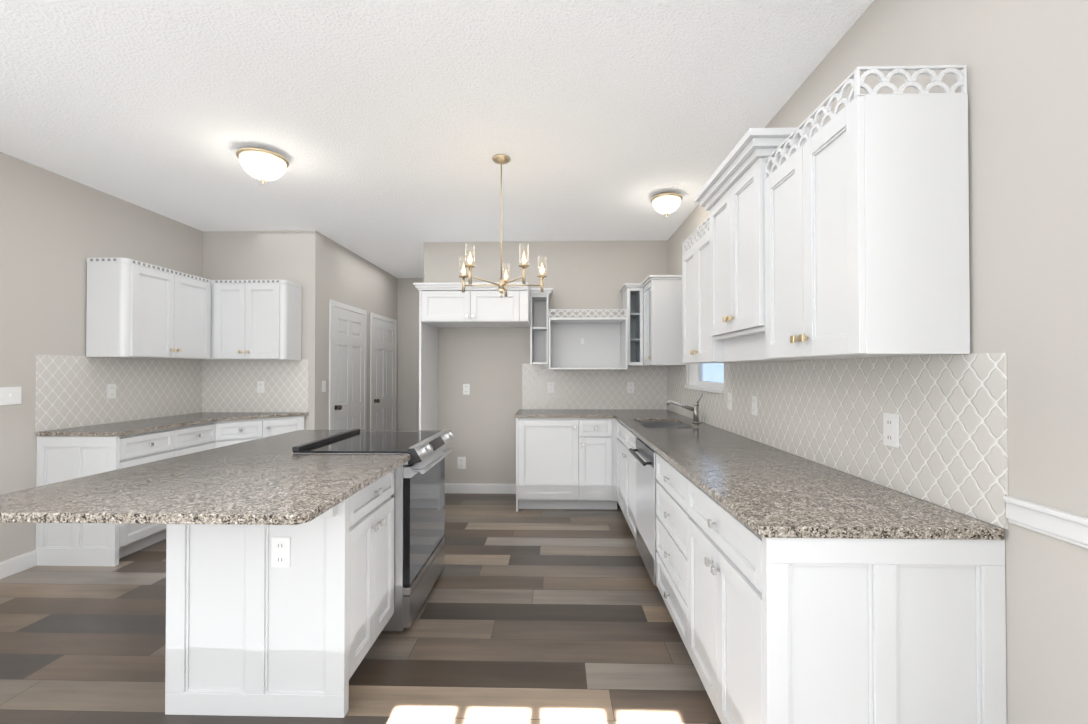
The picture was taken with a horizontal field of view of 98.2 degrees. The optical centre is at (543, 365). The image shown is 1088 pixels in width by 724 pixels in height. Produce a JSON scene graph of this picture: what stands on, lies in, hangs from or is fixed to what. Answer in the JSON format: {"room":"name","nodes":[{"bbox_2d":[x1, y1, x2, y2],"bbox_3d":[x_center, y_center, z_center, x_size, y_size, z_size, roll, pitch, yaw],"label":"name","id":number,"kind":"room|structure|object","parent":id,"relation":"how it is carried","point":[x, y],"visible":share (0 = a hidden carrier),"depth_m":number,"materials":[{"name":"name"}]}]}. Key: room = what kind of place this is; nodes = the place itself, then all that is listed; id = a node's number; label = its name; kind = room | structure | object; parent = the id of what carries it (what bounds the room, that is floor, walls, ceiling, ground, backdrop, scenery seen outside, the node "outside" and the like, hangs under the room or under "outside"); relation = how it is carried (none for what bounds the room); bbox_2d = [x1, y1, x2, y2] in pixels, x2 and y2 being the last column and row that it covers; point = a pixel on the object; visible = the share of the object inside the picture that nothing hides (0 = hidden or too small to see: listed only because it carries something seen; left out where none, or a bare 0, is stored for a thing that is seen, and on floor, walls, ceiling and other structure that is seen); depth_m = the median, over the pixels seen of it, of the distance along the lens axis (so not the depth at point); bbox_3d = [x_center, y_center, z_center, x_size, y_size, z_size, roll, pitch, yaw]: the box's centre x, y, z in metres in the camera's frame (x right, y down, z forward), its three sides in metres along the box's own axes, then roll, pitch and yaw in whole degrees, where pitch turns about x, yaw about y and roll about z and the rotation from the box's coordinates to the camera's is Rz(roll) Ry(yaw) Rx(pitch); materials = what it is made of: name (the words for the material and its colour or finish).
{"room":"kitchen","nodes":[
{"label":"kitchen","id":0,"kind":"room"},
{"bbox_2d":[0,152,203,561],"bbox_3d":[-3.598,-0.021,1.100,0.120,2.740,7.540,0,-1,1],"label":"wall","id":1,"kind":"structure","parent":0,"point":[51,223],"depth_m":3.28,"materials":[{"name":"grey paint"}]},
{"bbox_2d":[0,387,20,404],"bbox_3d":[-3.481,0.198,3.075,0.012,0.116,0.120,0,-1,1],"label":"light switch","id":2,"kind":"object","parent":1,"relation":"attached to","point":[10,395],"visible":1,"depth_m":3.07,"materials":[{"name":"white plastic"}]},
{"bbox_2d":[0,550,36,578],"bbox_3d":[-3.550,1.288,0.330,0.014,0.107,5.790,0,-1,1],"label":"baseboard","id":3,"kind":"structure","parent":1,"relation":"attached to","point":[17,564],"depth_m":3.11,"materials":[{"name":"white wood"}]},
{"bbox_2d":[35,355,202,431],"bbox_3d":[-3.460,0.197,3.985,0.008,0.530,1.519,0,-1,1],"label":"backsplash","id":4,"kind":"structure","parent":1,"relation":"attached to","point":[71,391],"depth_m":3.76,"materials":[{"name":"tile"}]},
{"bbox_2d":[107,384,115,398],"bbox_3d":[-3.456,0.205,3.765,0.010,0.116,0.072,0,-1,1],"label":"electrical outlet","id":5,"kind":"object","parent":4,"relation":"attached to","point":[111,390],"visible":1,"depth_m":3.76,"materials":[{"name":"white plastic"}]},
{"bbox_2d":[86,257,213,359],"bbox_3d":[-3.285,-0.436,4.146,0.330,0.750,1.181,0,-1,1],"label":"upper cabinet","id":6,"kind":"object","parent":1,"relation":"attached to","point":[137,309],"depth_m":3.74,"materials":[{"name":"white wood"}]},
{"bbox_2d":[204,231,303,358],"bbox_3d":[-2.920,0.015,4.794,0.990,2.740,0.120,0,-1,1],"label":"wall","id":7,"kind":"structure","parent":0,"point":[228,255],"depth_m":4.74,"materials":[{"name":"grey paint"}]},
{"bbox_2d":[203,359,308,411],"bbox_3d":[-2.886,0.205,4.727,1.059,0.530,0.008,0,-1,1],"label":"backsplash","id":8,"kind":"structure","parent":7,"relation":"attached to","point":[228,385],"depth_m":4.72,"materials":[{"name":"tile"}]},
{"bbox_2d":[257,381,264,392],"bbox_3d":[-2.836,0.215,4.715,0.072,0.116,0.010,0,-1,1],"label":"electrical outlet","id":9,"kind":"object","parent":8,"relation":"attached to","point":[260,386],"visible":1,"depth_m":4.71,"materials":[{"name":"white plastic"}]},
{"bbox_2d":[214,280,301,359],"bbox_3d":[-2.769,-0.432,4.569,0.683,0.750,0.311,0,-1,1],"label":"upper cabinet","id":10,"kind":"object","parent":7,"relation":"attached to","point":[254,319],"depth_m":4.42,"materials":[{"name":"white wood"}]},
{"bbox_2d":[304,231,399,429],"bbox_3d":[-2.324,0.027,6.004,0.120,2.740,2.570,0,-1,1],"label":"wall","id":11,"kind":"structure","parent":0,"point":[332,271],"depth_m":4.98,"materials":[{"name":"grey paint"}]},
{"bbox_2d":[322,381,325,391],"bbox_3d":[-2.285,0.216,4.896,0.012,0.116,0.072,0,-1,1],"label":"light switch","id":12,"kind":"object","parent":11,"relation":"attached to","point":[323,386],"visible":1,"depth_m":4.88,"materials":[{"name":"white plastic"}]},
{"bbox_2d":[329,300,366,429],"bbox_3d":[-2.239,0.347,5.484,0.074,2.090,0.960,0,-1,1],"label":"hall door","id":13,"kind":"structure","parent":11,"relation":"in","point":[347,366],"depth_m":5.43,"materials":[{"name":"white wood"}]},
{"bbox_2d":[370,312,396,429],"bbox_3d":[-2.211,0.358,6.603,0.074,2.090,0.980,0,-1,1],"label":"hall door","id":14,"kind":"structure","parent":11,"relation":"in","point":[383,372],"depth_m":6.56,"materials":[{"name":"white wood"}]},
{"bbox_2d":[0,493,720,723],"bbox_3d":[-1.123,1.390,2.249,5.010,0.060,9.990,0,-1,1],"label":"floor","id":15,"kind":"structure","parent":0,"point":[543,616],"depth_m":2.32,"materials":[{"name":"brown wood"}]},
{"bbox_2d":[35,422,214,565],"bbox_3d":[-3.170,0.933,3.725,0.599,0.884,0.987,0,-1,1],"label":"base cabinet","id":16,"kind":"object","parent":15,"relation":"on","point":[61,458],"depth_m":3.23,"materials":[{"name":"white wood"}]},
{"bbox_2d":[215,416,304,447],"bbox_3d":[-2.658,0.940,4.405,0.540,0.884,0.609,0,-1,1],"label":"base cabinet","id":17,"kind":"object","parent":15,"relation":"on","point":[227,433],"depth_m":4.36,"materials":[{"name":"white wood"}]},
{"bbox_2d":[37,412,308,436],"bbox_3d":[-2.913,0.477,3.964,1.084,0.030,1.510,0,-1,1],"label":"countertop","id":18,"kind":"structure","parent":17,"relation":"on","point":[117,429],"depth_m":3.75,"materials":[{"name":"stone"}]},
{"bbox_2d":[165,469,394,717],"bbox_3d":[-1.113,0.917,2.111,0.703,0.884,0.550,0,-1,1],"label":"base cabinet","id":19,"kind":"object","parent":15,"relation":"on","point":[250,631],"visible":0.65,"depth_m":1.82,"materials":[{"name":"white wood"}]},
{"bbox_2d":[0,430,450,524],"bbox_3d":[-1.255,0.461,2.357,1.160,0.030,1.940,0,-1,1],"label":"countertop","id":20,"kind":"structure","parent":19,"relation":"on","point":[273,480],"depth_m":1.68,"materials":[{"name":"stone"}]},
{"bbox_2d":[271,537,290,566],"bbox_3d":[-1.023,0.726,1.830,0.072,0.116,0.010,0,-1,1],"label":"outlet","id":21,"kind":"object","parent":19,"relation":"attached to","point":[280,551],"visible":1,"depth_m":1.83,"materials":[{"name":"white plastic"}]},
{"bbox_2d":[292,429,453,630],"bbox_3d":[-0.934,0.882,2.764,0.681,0.926,0.760,0,-1,1],"label":"range","id":22,"kind":"object","parent":15,"relation":"on","point":[418,495],"visible":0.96,"depth_m":2.54,"materials":[{"name":"silver metal"}]},
{"bbox_2d":[516,418,617,511],"bbox_3d":[0.226,0.943,4.756,0.966,0.884,0.675,0,-1,1],"label":"base cabinet","id":23,"kind":"object","parent":15,"relation":"on","point":[566,463],"visible":0.96,"depth_m":4.46,"materials":[{"name":"white wood"}]},
{"bbox_2d":[514,409,613,417],"bbox_3d":[0.191,0.485,4.761,0.930,0.030,0.660,0,-1,1],"label":"countertop","id":24,"kind":"structure","parent":23,"relation":"on","point":[521,413],"depth_m":4.59,"materials":[{"name":"stone"}]},
{"bbox_2d":[633,434,636,539],"bbox_3d":[0.964,0.926,3.011,0.633,0.884,0.668,0,-1,1],"label":"base cabinet","id":25,"kind":"object","parent":15,"relation":"on","point":[634,436],"depth_m":3.47,"materials":[{"name":"white wood"}]},
{"bbox_2d":[610,409,1003,539],"bbox_3d":[0.952,0.469,3.166,0.648,0.030,3.810,0,-1,1],"label":"countertop","id":26,"kind":"structure","parent":25,"relation":"on","point":[760,490],"depth_m":1.63,"materials":[{"name":"stone"}]},
{"bbox_2d":[638,422,689,427],"bbox_3d":[0.961,0.591,3.770,0.394,0.200,0.694,0,-1,1],"label":"sink","id":27,"kind":"object","parent":26,"relation":"in","point":[662,425],"visible":0.1,"depth_m":4.11,"materials":[{"name":"silver metal"}]},
{"bbox_2d":[667,394,702,422],"bbox_3d":[1.130,0.341,3.775,0.283,0.237,0.073,0,-1,1],"label":"faucet","id":28,"kind":"object","parent":26,"relation":"on","point":[695,408],"visible":1,"depth_m":3.76,"materials":[{"name":"silver metal"}]},
{"bbox_2d":[629,437,657,585],"bbox_3d":[0.653,0.934,2.989,0.146,0.868,0.596,0,-1,1],"label":"dishwasher","id":29,"kind":"object","parent":15,"relation":"on","point":[644,454],"visible":0.85,"depth_m":2.92,"materials":[{"name":"silver metal"}]},
{"bbox_2d":[656,453,684,644],"bbox_3d":[0.946,0.919,2.328,0.633,0.884,0.697,0,-1,1],"label":"base cabinet","id":30,"kind":"object","parent":15,"relation":"on","point":[669,583],"depth_m":2.37,"materials":[{"name":"white wood"}]},
{"bbox_2d":[681,473,1006,723],"bbox_3d":[0.930,0.912,1.657,0.633,0.884,0.760,0,-1,1],"label":"base cabinet","id":31,"kind":"object","parent":15,"relation":"on","point":[831,631],"depth_m":1.28,"materials":[{"name":"white wood"}]},
{"bbox_2d":[397,278,419,429],"bbox_3d":[-1.748,0.040,7.215,0.930,2.740,0.120,0,-1,1],"label":"wall","id":32,"kind":"structure","parent":0,"point":[408,388],"depth_m":7.16,"materials":[{"name":"grey paint"}]},
{"bbox_2d":[0,0,873,277],"bbox_3d":[-1.123,-1.420,2.277,5.010,0.080,9.990,0,-1,1],"label":"ceiling","id":33,"kind":"structure","parent":0,"point":[388,130],"depth_m":2.48,"materials":[{"name":"white paint"}]},
{"bbox_2d":[236,147,288,183],"bbox_3d":[-1.818,-1.272,3.048,0.300,0.197,0.300,0,-1,1],"label":"ceiling light","id":34,"kind":"object","parent":33,"relation":"attached to","point":[263,165],"visible":1,"depth_m":2.97,"materials":[{"name":"white glass"}]},
{"bbox_2d":[459,154,546,297],"bbox_3d":[-0.281,-0.908,3.133,0.597,0.924,0.570,0,-1,1],"label":"chandelier","id":35,"kind":"object","parent":33,"relation":"hanging from","point":[501,159],"visible":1,"depth_m":3.10,"materials":[{"name":"gold metal"}]},
{"bbox_2d":[651,192,682,216],"bbox_3d":[0.981,-1.275,3.768,0.250,0.178,0.250,0,-1,1],"label":"ceiling light","id":36,"kind":"object","parent":33,"relation":"attached to","point":[666,203],"visible":1,"depth_m":3.70,"materials":[{"name":"white glass"}]},
{"bbox_2d":[420,240,667,483],"bbox_3d":[-0.004,0.019,5.171,2.620,2.740,0.120,0,-1,1],"label":"wall","id":37,"kind":"structure","parent":0,"point":[580,274],"depth_m":5.12,"materials":[{"name":"grey paint"}]},
{"bbox_2d":[457,457,465,468],"bbox_3d":[-0.895,1.059,5.117,0.090,0.130,0.010,0,-1,1],"label":"electrical outlet","id":38,"kind":"object","parent":37,"relation":"attached to","point":[461,462],"visible":1,"depth_m":5.12,"materials":[{"name":"white plastic"}]},
{"bbox_2d":[463,384,469,394],"bbox_3d":[-0.846,0.259,5.124,0.072,0.116,0.010,0,-1,1],"label":"electrical outlet","id":39,"kind":"object","parent":37,"relation":"attached to","point":[466,389],"visible":1,"depth_m":5.12,"materials":[{"name":"white plastic"}]},
{"bbox_2d":[413,282,529,429],"bbox_3d":[-0.686,0.303,4.776,1.087,2.165,0.693,0,-1,1],"label":"upper cabinet","id":40,"kind":"object","parent":37,"relation":"attached to","point":[446,305],"visible":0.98,"depth_m":4.50,"materials":[{"name":"white wood"}]},
{"bbox_2d":[445,483,515,493],"bbox_3d":[-0.695,1.335,5.108,0.918,0.107,0.014,0,-1,1],"label":"baseboard","id":41,"kind":"structure","parent":37,"relation":"attached to","point":[463,488],"depth_m":5.10,"materials":[{"name":"white wood"}]},
{"bbox_2d":[530,288,552,363],"bbox_3d":[-0.022,-0.396,4.923,0.229,0.765,0.365,0,-1,1],"label":"open shelf","id":42,"kind":"object","parent":37,"relation":"attached to","point":[539,326],"visible":0.98,"depth_m":5.09,"materials":[{"name":"white wood"}]},
{"bbox_2d":[549,309,627,368],"bbox_3d":[0.444,-0.259,4.892,0.786,0.600,0.400,0,-1,1],"label":"open shelf","id":43,"kind":"object","parent":37,"relation":"attached to","point":[585,342],"visible":1,"depth_m":5.08,"materials":[{"name":"white wood"}]},
{"bbox_2d":[522,364,665,408],"bbox_3d":[0.545,0.228,5.090,1.560,0.490,0.008,0,-1,1],"label":"backsplash","id":44,"kind":"structure","parent":37,"relation":"attached to","point":[573,388],"depth_m":5.09,"materials":[{"name":"tile"}]},
{"bbox_2d":[548,382,553,392],"bbox_3d":[0.074,0.238,5.092,0.072,0.116,0.010,0,-1,1],"label":"electrical outlet","id":45,"kind":"object","parent":44,"relation":"attached to","point":[550,387],"visible":1,"depth_m":5.09,"materials":[{"name":"white plastic"}]},
{"bbox_2d":[627,382,633,392],"bbox_3d":[0.934,0.238,5.070,0.072,0.116,0.010,0,-1,1],"label":"electrical outlet","id":46,"kind":"object","parent":44,"relation":"attached to","point":[630,387],"visible":1,"depth_m":5.07,"materials":[{"name":"white plastic"}]},
{"bbox_2d":[620,283,642,365],"bbox_3d":[0.907,-0.410,4.897,0.191,0.823,0.370,0,-1,1],"label":"open shelf","id":47,"kind":"object","parent":37,"relation":"attached to","point":[632,298],"visible":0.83,"depth_m":4.85,"materials":[{"name":"white wood"}]},
{"bbox_2d":[664,0,1087,723],"bbox_3d":[1.296,-0.020,1.202,0.120,2.740,7.990,0,-1,1],"label":"wall","id":48,"kind":"structure","parent":0,"point":[1024,62],"depth_m":1.20,"materials":[{"name":"grey paint"}]},
{"bbox_2d":[641,275,685,365],"bbox_3d":[1.141,-0.412,4.685,0.345,0.823,0.778,0,-1,1],"label":"upper cabinet","id":49,"kind":"object","parent":48,"relation":"attached to","point":[662,325],"visible":0.94,"depth_m":4.33,"materials":[{"name":"white wood"}]},
{"bbox_2d":[685,363,723,392],"bbox_3d":[1.337,-0.260,3.829,0.130,0.928,0.960,0,-1,1],"label":"window","id":50,"kind":"structure","parent":48,"relation":"in","point":[708,377],"depth_m":3.95,"materials":[{"name":"white"}]},
{"bbox_2d":[682,217,749,362],"bbox_3d":[1.099,-0.438,2.958,0.342,0.840,0.638,0,-1,1],"label":"upper cabinet","id":51,"kind":"object","parent":48,"relation":"attached to","point":[700,345],"visible":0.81,"depth_m":2.92,"materials":[{"name":"white wood"}]},
{"bbox_2d":[695,127,825,361],"bbox_3d":[1.056,-0.499,2.313,0.397,0.950,0.770,0,-1,1],"label":"upper cabinet","id":52,"kind":"object","parent":48,"relation":"attached to","point":[729,196],"visible":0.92,"depth_m":2.22,"materials":[{"name":"white wood"}]},
{"bbox_2d":[666,353,1008,528],"bbox_3d":[1.281,0.209,3.165,0.008,0.490,3.819,0,-1,1],"label":"backsplash","id":53,"kind":"structure","parent":48,"relation":"attached to","point":[951,452],"depth_m":1.69,"materials":[{"name":"tile"}]},
{"bbox_2d":[728,393,731,409],"bbox_3d":[1.272,0.245,3.226,0.012,0.116,0.072,0,-1,1],"label":"electrical outlet","id":54,"kind":"object","parent":53,"relation":"attached to","point":[729,401],"visible":1,"depth_m":3.21,"materials":[{"name":"white plastic"}]},
{"bbox_2d":[752,396,757,415],"bbox_3d":[1.263,0.241,2.826,0.010,0.116,0.072,0,-1,1],"label":"electrical outlet","id":55,"kind":"object","parent":53,"relation":"attached to","point":[755,405],"visible":1,"depth_m":2.81,"materials":[{"name":"white plastic"}]},
{"bbox_2d":[883,413,898,447],"bbox_3d":[1.234,0.230,1.676,0.010,0.116,0.072,0,-1,1],"label":"electrical outlet","id":56,"kind":"object","parent":53,"relation":"attached to","point":[890,429],"visible":1,"depth_m":1.67,"materials":[{"name":"white plastic"}]},
{"bbox_2d":[764,65,969,358],"bbox_3d":[1.067,-0.451,1.676,0.342,0.840,0.618,0,-1,1],"label":"upper cabinet","id":57,"kind":"object","parent":48,"relation":"attached to","point":[866,197],"visible":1,"depth_m":1.37,"materials":[{"name":"white wood"}]},
{"bbox_2d":[1003,496,1087,548],"bbox_3d":[1.177,0.362,-0.712,0.022,0.070,3.925,0,-1,1],"label":"trim","id":58,"kind":"structure","parent":48,"relation":"attached to","point":[1072,528],"depth_m":1.14,"materials":[{"name":"white wood"}]}
]}

